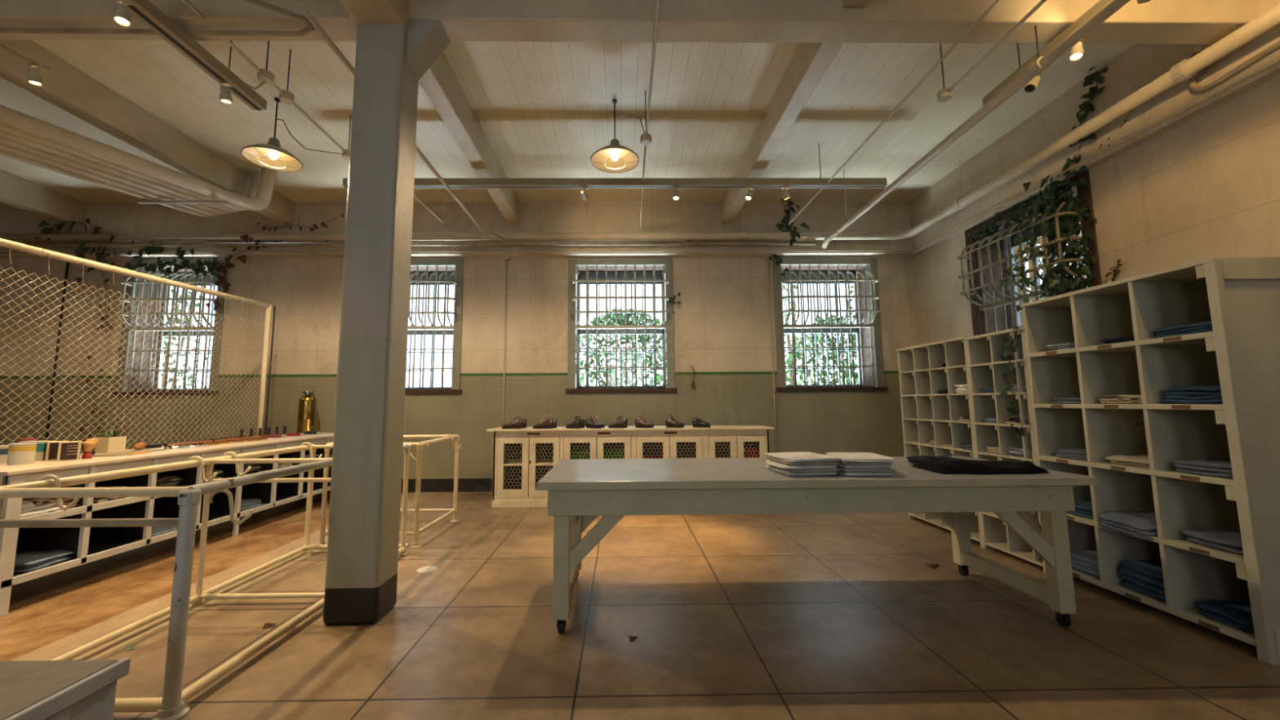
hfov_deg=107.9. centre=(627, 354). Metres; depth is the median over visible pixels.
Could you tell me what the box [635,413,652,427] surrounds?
leather shoe
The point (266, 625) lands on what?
fallen leaf
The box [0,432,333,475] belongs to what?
countertop
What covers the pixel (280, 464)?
cloth bundle
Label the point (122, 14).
track spotlight
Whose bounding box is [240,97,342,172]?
pendant lamp
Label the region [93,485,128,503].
cloth bundle
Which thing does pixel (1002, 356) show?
shirt
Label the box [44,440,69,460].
carton
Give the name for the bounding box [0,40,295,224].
trim
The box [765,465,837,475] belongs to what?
shirt
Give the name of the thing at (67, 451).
carton
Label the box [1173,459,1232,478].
shirt
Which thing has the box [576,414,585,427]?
leather shoe
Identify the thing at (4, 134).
ceiling pipe
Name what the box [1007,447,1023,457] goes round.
shirt
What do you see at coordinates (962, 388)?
shirt
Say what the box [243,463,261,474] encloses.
cloth bundle
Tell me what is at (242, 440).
brush
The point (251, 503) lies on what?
folded cloth
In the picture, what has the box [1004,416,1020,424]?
shirt
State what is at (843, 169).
rod
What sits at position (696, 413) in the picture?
leather shoe
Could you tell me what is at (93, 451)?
brush
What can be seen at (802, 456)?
shirt
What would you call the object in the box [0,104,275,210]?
ceiling pipe
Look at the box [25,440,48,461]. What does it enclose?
tin
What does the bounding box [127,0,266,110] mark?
track
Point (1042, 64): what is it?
pipe
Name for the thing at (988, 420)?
shirt
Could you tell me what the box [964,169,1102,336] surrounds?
window
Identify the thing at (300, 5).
conduit
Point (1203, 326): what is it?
shirt
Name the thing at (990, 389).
shirt
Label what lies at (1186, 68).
insulated pipe
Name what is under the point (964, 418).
shirt
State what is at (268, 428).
picture card
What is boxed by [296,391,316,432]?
fire extinguisher
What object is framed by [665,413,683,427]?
leather shoe
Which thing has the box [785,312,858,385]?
shrub
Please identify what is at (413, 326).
window grille
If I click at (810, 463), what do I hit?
shirt
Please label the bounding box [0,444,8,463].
tin
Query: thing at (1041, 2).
conduit
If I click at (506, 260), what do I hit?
conduit
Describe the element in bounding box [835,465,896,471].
shirt
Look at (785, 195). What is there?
track spotlight
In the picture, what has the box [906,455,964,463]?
jacket
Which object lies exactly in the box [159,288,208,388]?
shrub
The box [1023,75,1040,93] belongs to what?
track spotlight
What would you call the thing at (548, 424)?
leather shoe
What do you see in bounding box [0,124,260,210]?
ceiling pipe
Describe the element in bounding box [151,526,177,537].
folded cloth
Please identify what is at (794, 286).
shrub
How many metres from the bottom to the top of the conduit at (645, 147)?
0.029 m
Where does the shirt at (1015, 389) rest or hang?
on the shelf at (984, 351)
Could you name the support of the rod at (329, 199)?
hanging from the ceiling
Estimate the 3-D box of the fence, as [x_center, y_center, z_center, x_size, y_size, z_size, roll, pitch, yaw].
[-5.281,0.512,4.837,0.077,2.948,4.062,0,-6,-1]
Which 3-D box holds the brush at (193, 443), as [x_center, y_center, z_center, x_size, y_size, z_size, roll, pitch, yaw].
[-4.933,1.010,5.253,0.072,0.038,0.180,0,-6,-1]
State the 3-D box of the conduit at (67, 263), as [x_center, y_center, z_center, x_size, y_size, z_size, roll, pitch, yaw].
[-9.601,0.171,7.822,0.031,3.700,0.031,0,-6,-1]
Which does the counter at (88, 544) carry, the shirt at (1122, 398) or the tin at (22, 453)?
the tin at (22, 453)
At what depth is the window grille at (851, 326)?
8.05 m
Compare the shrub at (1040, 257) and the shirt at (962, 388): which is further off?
the shrub at (1040, 257)
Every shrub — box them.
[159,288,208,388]
[575,308,666,386]
[782,284,808,385]
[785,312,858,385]
[844,284,857,384]
[1023,243,1071,302]
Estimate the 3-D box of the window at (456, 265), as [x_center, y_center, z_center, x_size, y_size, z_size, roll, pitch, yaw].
[-3.740,-0.462,8.271,1.860,2.325,0.690,0,-6,-1]
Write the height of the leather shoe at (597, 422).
0.203 m
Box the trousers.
[910,457,1050,475]
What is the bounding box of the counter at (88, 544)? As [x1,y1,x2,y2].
[0,432,333,617]
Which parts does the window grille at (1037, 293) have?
rail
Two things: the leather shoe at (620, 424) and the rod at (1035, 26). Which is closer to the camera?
the rod at (1035, 26)
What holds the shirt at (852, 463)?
on the shirt at (848, 466)
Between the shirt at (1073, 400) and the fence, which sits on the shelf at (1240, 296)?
the shirt at (1073, 400)
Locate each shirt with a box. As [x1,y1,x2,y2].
[764,451,840,462]
[765,459,836,469]
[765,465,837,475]
[766,456,839,465]
[768,463,841,472]
[826,452,895,462]
[833,462,892,468]
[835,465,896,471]
[835,470,894,475]
[837,459,893,465]
[927,440,934,444]
[937,389,948,394]
[941,443,952,447]
[954,384,968,393]
[958,415,969,421]
[960,444,972,449]
[980,387,994,393]
[984,417,996,422]
[986,446,999,453]
[1000,354,1014,361]
[1002,384,1017,392]
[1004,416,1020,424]
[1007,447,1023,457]
[1045,342,1075,351]
[1050,396,1081,404]
[1055,448,1087,460]
[1066,501,1093,519]
[1070,550,1099,577]
[1097,511,1158,539]
[1098,394,1142,404]
[1100,335,1134,344]
[1104,453,1150,467]
[1117,560,1165,601]
[1153,320,1213,337]
[1161,385,1222,404]
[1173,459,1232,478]
[1182,529,1243,555]
[1195,600,1254,634]
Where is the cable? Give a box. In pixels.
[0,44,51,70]
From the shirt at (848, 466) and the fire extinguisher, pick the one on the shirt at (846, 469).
the shirt at (848, 466)
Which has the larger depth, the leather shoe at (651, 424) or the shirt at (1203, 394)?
the leather shoe at (651, 424)
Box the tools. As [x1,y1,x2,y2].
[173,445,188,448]
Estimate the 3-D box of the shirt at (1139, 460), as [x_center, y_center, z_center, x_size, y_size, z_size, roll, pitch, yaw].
[3.763,0.761,3.325,0.446,0.068,0.367,0,-6,-1]
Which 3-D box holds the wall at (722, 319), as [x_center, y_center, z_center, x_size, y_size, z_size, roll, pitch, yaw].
[-3.198,-0.077,8.268,17.220,5.000,0.650,0,-6,-1]
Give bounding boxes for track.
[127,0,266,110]
[342,142,887,188]
[982,0,1110,106]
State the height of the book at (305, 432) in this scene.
0.040 m
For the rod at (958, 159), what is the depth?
6.65 m
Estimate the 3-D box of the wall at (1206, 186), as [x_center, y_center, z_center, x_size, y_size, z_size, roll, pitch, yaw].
[5.423,-0.843,1.427,0.650,5.000,13.330,0,-6,-1]
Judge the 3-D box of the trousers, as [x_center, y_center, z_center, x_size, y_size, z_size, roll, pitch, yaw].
[2.479,0.777,3.292,0.763,0.081,0.428,0,-6,-1]
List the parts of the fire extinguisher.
name plate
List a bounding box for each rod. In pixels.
[97,199,101,233]
[131,199,137,243]
[325,199,329,242]
[560,198,561,231]
[687,198,689,241]
[843,168,847,221]
[958,159,962,197]
[1034,25,1040,58]
[1190,44,1201,57]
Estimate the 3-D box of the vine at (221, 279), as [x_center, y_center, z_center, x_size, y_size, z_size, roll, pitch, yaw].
[-6.408,-1.396,7.750,1.357,1.308,0.287,-1,-6,7]
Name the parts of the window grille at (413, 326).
rail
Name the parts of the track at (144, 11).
hanger rod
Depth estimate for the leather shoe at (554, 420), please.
6.84 m
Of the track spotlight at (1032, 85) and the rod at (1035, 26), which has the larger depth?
the track spotlight at (1032, 85)
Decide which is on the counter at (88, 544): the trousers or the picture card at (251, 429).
the picture card at (251, 429)
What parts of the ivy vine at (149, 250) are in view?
vine stem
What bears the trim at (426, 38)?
attached to the column
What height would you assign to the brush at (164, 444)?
0.038 m
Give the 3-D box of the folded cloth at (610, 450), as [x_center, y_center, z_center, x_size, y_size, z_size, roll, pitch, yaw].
[-0.198,1.492,6.891,0.359,0.163,0.312,0,-6,-1]
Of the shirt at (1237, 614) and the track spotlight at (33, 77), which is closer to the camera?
the shirt at (1237, 614)
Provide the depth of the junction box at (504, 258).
8.05 m
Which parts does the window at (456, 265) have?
sill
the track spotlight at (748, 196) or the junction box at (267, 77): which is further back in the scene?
the track spotlight at (748, 196)
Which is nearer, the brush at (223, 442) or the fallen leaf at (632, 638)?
the fallen leaf at (632, 638)
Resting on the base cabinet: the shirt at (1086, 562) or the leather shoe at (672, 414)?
the leather shoe at (672, 414)
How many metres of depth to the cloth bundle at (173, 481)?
4.54 m
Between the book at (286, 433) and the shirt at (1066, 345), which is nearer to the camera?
the shirt at (1066, 345)
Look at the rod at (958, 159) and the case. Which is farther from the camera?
the rod at (958, 159)
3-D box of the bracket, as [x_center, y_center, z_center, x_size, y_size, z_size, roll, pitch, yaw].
[-5.866,-2.006,6.143,1.150,0.025,0.050,0,-6,-1]
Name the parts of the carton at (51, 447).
brown panel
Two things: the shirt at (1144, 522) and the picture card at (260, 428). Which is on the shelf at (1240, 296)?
the shirt at (1144, 522)
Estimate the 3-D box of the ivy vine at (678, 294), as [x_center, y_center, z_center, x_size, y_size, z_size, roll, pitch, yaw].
[0.812,-0.873,7.980,0.229,0.368,0.102,0,-6,-1]
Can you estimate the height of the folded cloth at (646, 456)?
0.070 m
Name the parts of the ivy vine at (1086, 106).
vine stem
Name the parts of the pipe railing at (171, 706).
cross rail, cross rail, rail, rail, rail, post, post, rail, cross rail, cross rail, rail, rail, post, rail, cross rail, post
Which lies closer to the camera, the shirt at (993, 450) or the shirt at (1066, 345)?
the shirt at (1066, 345)
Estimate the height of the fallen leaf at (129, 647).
0.014 m
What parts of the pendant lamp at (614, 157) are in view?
stem, lamp shade, bulb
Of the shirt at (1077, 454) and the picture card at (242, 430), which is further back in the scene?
the picture card at (242, 430)
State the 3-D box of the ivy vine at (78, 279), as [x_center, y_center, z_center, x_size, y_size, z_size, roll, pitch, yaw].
[-8.835,-0.222,7.742,0.674,3.200,0.380,4,-7,-36]
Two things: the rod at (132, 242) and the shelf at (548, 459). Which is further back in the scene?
the rod at (132, 242)
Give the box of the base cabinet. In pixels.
[486,425,773,507]
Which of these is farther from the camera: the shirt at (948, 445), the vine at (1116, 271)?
the shirt at (948, 445)
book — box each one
[264,434,286,437]
[284,432,304,435]
[302,431,319,434]
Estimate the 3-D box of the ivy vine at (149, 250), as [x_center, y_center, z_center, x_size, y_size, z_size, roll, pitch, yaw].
[-8.099,-1.646,7.658,1.966,0.547,0.335,0,-6,-1]
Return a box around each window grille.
[117,266,218,391]
[406,266,457,389]
[572,265,669,388]
[778,265,880,387]
[956,195,1086,333]
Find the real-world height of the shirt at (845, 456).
0.028 m
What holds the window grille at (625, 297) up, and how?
attached to the window at (581, 264)
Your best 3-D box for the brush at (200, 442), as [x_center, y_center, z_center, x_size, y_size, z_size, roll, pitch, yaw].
[-4.936,1.029,5.442,0.072,0.038,0.180,0,-6,-1]
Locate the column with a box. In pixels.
[323,24,418,624]
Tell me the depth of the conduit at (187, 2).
4.07 m
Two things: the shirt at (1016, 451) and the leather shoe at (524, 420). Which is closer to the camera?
the shirt at (1016, 451)
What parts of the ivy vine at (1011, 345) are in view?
vine stem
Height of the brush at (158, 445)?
0.038 m
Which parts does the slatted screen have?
rail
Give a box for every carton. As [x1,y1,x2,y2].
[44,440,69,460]
[56,440,81,461]
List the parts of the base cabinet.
panel, door, rail, door, door, door, panel, rail, door, door, door, door, panel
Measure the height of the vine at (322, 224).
0.567 m
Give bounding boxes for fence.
[0,238,275,453]
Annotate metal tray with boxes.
[92,448,170,456]
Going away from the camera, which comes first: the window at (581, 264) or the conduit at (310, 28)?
the conduit at (310, 28)
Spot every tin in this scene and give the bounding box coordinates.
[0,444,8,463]
[6,442,36,465]
[17,438,35,443]
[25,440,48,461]
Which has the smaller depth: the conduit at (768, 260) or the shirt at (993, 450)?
the shirt at (993, 450)
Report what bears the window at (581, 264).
in the wall at (722, 319)
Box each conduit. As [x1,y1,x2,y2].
[0,0,315,36]
[0,57,1279,253]
[44,262,69,440]
[182,0,346,153]
[292,0,505,240]
[413,195,448,227]
[502,259,506,425]
[639,145,646,231]
[644,0,659,135]
[768,259,777,453]
[787,0,999,225]
[947,0,1046,92]
[1188,40,1279,92]
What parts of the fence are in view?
rail, post, post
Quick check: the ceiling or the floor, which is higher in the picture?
the ceiling
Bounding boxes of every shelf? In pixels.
[13,482,330,577]
[118,454,332,499]
[503,457,730,463]
[896,336,982,547]
[964,326,1045,573]
[1020,257,1279,665]
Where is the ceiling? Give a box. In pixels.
[0,40,1133,202]
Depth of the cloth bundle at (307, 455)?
6.57 m
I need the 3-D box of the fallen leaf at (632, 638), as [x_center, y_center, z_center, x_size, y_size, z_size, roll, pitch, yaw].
[0.035,1.745,2.861,0.067,0.017,0.052,0,-6,-1]
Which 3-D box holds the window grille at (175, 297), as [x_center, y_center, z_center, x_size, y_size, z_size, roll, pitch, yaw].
[-7.729,-0.464,7.831,1.509,2.160,0.328,0,-6,-1]
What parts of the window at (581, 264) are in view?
sill, sash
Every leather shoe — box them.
[502,414,522,429]
[516,414,526,428]
[533,414,553,428]
[547,414,556,427]
[565,414,582,428]
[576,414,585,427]
[585,414,601,428]
[591,414,604,427]
[608,413,625,428]
[619,413,627,427]
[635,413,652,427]
[637,413,653,427]
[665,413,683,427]
[670,413,684,426]
[692,413,710,427]
[696,413,711,426]
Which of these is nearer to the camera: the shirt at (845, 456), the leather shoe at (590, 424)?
the shirt at (845, 456)
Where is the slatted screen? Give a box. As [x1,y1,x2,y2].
[1014,222,1087,325]
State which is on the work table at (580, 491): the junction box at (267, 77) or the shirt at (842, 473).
the shirt at (842, 473)
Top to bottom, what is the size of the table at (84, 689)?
0.800 m
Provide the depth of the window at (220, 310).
8.03 m
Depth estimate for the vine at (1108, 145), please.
4.71 m
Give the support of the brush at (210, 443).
on the counter at (88, 544)
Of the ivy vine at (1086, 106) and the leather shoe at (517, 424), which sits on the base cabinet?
the leather shoe at (517, 424)
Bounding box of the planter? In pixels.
[92,429,126,453]
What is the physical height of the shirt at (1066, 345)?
0.065 m
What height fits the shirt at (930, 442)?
0.060 m
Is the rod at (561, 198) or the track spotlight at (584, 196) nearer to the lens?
the track spotlight at (584, 196)
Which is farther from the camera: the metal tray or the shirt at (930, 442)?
the shirt at (930, 442)
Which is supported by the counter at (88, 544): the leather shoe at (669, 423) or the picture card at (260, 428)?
the picture card at (260, 428)
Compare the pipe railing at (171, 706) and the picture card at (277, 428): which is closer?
the pipe railing at (171, 706)
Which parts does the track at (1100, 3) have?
hanger rod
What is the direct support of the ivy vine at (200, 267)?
attached to the window grille at (175, 297)
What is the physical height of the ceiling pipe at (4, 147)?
1.118 m
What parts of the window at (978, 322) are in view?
sash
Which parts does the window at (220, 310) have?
sill, sash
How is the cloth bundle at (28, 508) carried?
on the counter at (88, 544)
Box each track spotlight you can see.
[26,63,44,85]
[112,0,133,26]
[218,82,234,103]
[580,186,588,199]
[672,186,679,200]
[745,186,753,199]
[781,186,790,199]
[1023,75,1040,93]
[1068,38,1084,61]
[1137,0,1150,4]
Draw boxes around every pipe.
[0,3,1279,241]
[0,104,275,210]
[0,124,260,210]
[0,129,251,212]
[0,136,230,213]
[0,142,221,215]
[0,149,212,217]
[0,241,816,247]
[822,0,1130,248]
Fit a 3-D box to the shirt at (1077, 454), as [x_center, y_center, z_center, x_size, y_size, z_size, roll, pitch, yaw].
[3.764,0.799,3.725,0.438,0.075,0.342,0,-6,-1]
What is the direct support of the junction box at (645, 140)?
hanging from the ceiling
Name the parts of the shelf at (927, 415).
panel, panel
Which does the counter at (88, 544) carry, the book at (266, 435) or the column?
the book at (266, 435)
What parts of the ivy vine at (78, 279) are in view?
vine stem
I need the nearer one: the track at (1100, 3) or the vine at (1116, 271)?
the track at (1100, 3)
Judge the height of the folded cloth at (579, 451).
0.168 m
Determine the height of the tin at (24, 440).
0.178 m
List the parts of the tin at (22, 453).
lid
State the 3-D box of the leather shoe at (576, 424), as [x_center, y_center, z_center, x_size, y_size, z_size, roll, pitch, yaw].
[-0.778,0.967,6.728,0.249,0.203,0.107,-4,-7,29]
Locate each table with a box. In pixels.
[0,657,130,719]
[536,456,1097,632]
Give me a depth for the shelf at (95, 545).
4.76 m
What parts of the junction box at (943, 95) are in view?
hanger rod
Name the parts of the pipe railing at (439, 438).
post, rail, cross rail, post, rail, cross rail, rail, rail, post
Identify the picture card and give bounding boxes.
[240,429,244,435]
[248,428,253,436]
[258,427,262,435]
[266,426,270,434]
[275,426,278,434]
[283,426,286,434]
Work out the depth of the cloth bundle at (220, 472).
5.06 m
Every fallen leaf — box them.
[124,645,137,651]
[262,622,275,628]
[627,635,637,641]
[924,563,939,568]
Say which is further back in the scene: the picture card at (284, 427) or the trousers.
the picture card at (284, 427)
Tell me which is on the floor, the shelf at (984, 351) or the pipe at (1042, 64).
the shelf at (984, 351)
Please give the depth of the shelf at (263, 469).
5.25 m
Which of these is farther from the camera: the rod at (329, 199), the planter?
the rod at (329, 199)
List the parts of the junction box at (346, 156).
hanger rod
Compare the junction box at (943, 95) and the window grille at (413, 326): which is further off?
the window grille at (413, 326)
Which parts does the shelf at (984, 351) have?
panel, panel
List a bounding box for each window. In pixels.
[111,259,227,395]
[404,258,463,393]
[565,258,676,392]
[773,257,887,391]
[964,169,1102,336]
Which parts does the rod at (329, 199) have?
rod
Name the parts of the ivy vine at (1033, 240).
vine stem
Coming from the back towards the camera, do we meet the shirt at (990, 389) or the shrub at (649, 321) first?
the shrub at (649, 321)
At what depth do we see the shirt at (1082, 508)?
3.67 m
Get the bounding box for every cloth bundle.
[20,497,66,518]
[22,497,79,512]
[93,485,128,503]
[155,475,182,486]
[203,469,223,482]
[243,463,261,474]
[277,462,292,468]
[304,453,319,463]
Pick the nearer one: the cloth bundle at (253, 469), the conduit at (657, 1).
the conduit at (657, 1)
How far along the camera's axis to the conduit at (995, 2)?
4.31 m
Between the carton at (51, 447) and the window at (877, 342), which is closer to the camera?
the carton at (51, 447)
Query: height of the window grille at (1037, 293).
2.160 m
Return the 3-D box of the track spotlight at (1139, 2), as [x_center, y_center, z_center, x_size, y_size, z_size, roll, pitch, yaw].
[3.568,-2.477,3.164,0.102,0.167,0.144,3,-7,-32]
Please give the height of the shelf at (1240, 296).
2.293 m
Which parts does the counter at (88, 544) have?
panel, post, post, post, post, post, post, post, post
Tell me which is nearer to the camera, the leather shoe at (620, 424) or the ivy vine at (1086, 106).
the ivy vine at (1086, 106)
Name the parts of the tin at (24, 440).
lid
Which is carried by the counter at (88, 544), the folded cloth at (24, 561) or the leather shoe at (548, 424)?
the folded cloth at (24, 561)
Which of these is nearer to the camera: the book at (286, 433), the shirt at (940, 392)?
the shirt at (940, 392)
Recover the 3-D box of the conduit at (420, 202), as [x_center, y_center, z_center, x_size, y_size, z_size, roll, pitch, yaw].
[-3.075,-2.254,6.668,0.197,0.020,2.327,-1,-6,7]
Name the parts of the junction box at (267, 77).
hanger rod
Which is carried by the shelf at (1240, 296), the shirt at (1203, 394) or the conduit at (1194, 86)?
the shirt at (1203, 394)
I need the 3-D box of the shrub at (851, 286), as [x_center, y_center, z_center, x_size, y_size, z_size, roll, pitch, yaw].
[5.854,0.060,10.699,1.857,5.595,1.567,-3,-6,23]
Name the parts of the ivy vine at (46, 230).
vine stem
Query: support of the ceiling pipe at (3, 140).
hanging from the ceiling
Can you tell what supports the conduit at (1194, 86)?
attached to the wall at (1206, 186)
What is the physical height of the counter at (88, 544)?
1.000 m
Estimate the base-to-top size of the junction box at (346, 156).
0.540 m
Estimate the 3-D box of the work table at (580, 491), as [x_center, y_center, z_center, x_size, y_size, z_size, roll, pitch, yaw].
[1.207,1.327,3.471,3.558,0.960,1.172,0,-6,-1]
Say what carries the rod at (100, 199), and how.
hanging from the ceiling
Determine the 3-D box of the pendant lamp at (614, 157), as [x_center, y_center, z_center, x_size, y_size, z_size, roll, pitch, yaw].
[-0.142,-2.534,5.309,0.554,0.762,0.554,2,-6,-19]
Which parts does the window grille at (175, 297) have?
rail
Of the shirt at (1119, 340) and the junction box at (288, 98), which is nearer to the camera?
the shirt at (1119, 340)
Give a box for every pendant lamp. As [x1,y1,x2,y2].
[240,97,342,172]
[590,99,644,173]
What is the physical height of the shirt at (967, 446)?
0.050 m
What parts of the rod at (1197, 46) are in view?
rod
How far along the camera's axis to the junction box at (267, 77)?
4.20 m
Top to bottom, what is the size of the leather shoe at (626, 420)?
0.203 m
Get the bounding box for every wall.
[0,256,917,493]
[911,74,1279,345]
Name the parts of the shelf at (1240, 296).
panel, moulding, panel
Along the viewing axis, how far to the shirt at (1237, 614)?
2.83 m
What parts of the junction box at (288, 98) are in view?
hanger rod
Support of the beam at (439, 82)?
attached to the ceiling
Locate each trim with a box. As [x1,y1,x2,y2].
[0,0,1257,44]
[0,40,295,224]
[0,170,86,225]
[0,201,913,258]
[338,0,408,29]
[405,18,450,80]
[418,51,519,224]
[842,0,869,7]
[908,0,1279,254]
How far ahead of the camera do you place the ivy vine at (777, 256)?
8.06 m
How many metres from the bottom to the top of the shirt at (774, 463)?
0.026 m
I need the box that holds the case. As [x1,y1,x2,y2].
[126,450,151,454]
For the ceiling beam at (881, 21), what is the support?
attached to the wall at (1206, 186)
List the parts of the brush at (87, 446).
handle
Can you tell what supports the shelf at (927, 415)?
on the floor
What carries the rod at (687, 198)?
hanging from the ceiling
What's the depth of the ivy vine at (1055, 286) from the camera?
5.20 m
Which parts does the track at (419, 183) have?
hanger rod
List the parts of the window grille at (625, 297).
rail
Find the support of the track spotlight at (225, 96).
hanging from the track at (144, 11)
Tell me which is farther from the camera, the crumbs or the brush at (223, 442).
the brush at (223, 442)
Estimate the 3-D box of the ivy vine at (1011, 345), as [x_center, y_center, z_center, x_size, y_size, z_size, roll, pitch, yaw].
[3.445,0.270,4.146,0.261,1.075,0.183,-6,-8,44]
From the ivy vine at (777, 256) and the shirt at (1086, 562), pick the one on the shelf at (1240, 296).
the shirt at (1086, 562)
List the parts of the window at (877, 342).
sash, sill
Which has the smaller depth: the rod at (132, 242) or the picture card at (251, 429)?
the picture card at (251, 429)
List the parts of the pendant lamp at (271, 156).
lamp shade, bulb, stem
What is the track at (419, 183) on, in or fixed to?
hanging from the ceiling
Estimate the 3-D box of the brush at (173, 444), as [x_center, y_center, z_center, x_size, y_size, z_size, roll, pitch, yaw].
[-4.907,0.990,5.065,0.072,0.038,0.180,0,-6,-1]
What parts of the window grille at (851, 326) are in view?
rail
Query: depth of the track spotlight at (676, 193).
6.15 m
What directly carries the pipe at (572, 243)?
hanging from the rod at (132, 242)
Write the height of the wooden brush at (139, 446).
0.072 m
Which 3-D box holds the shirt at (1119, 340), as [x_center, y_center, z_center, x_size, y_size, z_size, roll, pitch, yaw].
[3.762,-0.106,3.389,0.422,0.056,0.285,0,-6,-1]
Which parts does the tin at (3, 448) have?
lid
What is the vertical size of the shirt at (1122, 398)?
0.070 m
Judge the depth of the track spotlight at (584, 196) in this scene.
6.14 m
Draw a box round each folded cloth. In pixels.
[13,549,73,573]
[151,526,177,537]
[240,498,262,511]
[570,448,590,459]
[603,448,624,458]
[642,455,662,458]
[736,447,759,457]
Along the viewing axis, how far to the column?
3.30 m
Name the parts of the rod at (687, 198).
rod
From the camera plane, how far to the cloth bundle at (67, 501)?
3.58 m
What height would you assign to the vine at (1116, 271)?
0.246 m
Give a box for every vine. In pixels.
[35,217,114,242]
[74,240,195,272]
[75,254,120,438]
[124,257,225,277]
[204,231,281,311]
[257,209,346,231]
[668,292,680,313]
[690,366,694,387]
[768,254,789,276]
[776,198,810,246]
[967,182,1073,247]
[995,324,1026,445]
[1003,220,1038,302]
[1018,174,1097,297]
[1062,65,1107,177]
[1080,109,1133,173]
[1105,259,1127,281]
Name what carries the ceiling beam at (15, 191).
attached to the ceiling
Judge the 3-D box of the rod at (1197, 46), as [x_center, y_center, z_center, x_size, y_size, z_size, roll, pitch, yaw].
[4.834,-2.797,3.970,0.086,0.580,0.086,-3,-6,22]
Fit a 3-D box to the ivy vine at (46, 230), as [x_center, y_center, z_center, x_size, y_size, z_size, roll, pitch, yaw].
[-9.075,-2.054,7.651,1.263,0.413,0.179,0,-6,1]
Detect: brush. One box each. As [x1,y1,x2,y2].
[81,440,95,458]
[84,438,97,454]
[133,442,146,449]
[145,443,162,448]
[163,442,180,446]
[167,443,185,447]
[182,441,198,445]
[198,440,213,444]
[204,440,219,445]
[218,440,231,444]
[231,438,245,443]
[245,437,258,441]
[257,436,268,439]
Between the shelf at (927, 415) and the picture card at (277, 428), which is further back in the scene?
the picture card at (277, 428)
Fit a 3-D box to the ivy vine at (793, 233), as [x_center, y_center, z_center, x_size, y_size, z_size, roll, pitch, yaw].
[2.772,-2.274,7.831,0.534,0.913,0.295,0,-6,-1]
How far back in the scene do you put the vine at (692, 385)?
7.88 m
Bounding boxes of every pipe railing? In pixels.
[0,442,412,719]
[318,434,461,548]
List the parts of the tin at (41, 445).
lid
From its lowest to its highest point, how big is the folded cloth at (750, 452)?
0.174 m
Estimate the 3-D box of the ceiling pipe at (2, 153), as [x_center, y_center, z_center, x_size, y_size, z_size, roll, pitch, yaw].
[-6.562,-2.423,4.228,0.146,1.128,5.737,-1,-6,8]
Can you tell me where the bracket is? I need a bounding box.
[136,200,228,204]
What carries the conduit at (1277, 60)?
attached to the wall at (1206, 186)
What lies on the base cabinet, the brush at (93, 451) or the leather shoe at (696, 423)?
the leather shoe at (696, 423)
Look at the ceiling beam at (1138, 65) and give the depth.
4.95 m
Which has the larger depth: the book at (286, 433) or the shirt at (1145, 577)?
the book at (286, 433)
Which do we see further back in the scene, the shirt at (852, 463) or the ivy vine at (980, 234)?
the ivy vine at (980, 234)
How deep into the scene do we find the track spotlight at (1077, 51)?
3.66 m
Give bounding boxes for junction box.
[244,40,274,89]
[279,48,294,104]
[342,115,351,159]
[502,256,510,260]
[640,90,651,145]
[937,43,952,102]
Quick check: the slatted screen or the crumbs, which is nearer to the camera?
the crumbs
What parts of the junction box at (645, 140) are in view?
hanger rod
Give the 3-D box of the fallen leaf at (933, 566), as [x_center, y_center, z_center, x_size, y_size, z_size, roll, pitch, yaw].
[2.686,1.856,4.074,0.146,0.037,0.113,0,-6,-1]
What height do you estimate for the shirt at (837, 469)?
0.033 m
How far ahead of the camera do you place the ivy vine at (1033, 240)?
5.55 m
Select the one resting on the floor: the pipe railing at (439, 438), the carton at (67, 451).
the pipe railing at (439, 438)
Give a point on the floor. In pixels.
(771, 616)
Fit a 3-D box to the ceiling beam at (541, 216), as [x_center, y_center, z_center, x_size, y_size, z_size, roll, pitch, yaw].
[-3.206,-2.152,8.056,16.420,0.915,0.200,0,-6,-1]
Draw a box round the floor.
[0,491,1279,719]
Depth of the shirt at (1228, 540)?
2.86 m
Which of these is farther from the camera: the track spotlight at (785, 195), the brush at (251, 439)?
the track spotlight at (785, 195)
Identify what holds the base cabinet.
on the floor
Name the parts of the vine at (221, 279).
vine stem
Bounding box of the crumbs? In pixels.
[417,565,437,573]
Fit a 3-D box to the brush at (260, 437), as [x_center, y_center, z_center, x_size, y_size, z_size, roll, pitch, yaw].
[-4.732,1.090,6.042,0.072,0.038,0.180,0,-6,-1]

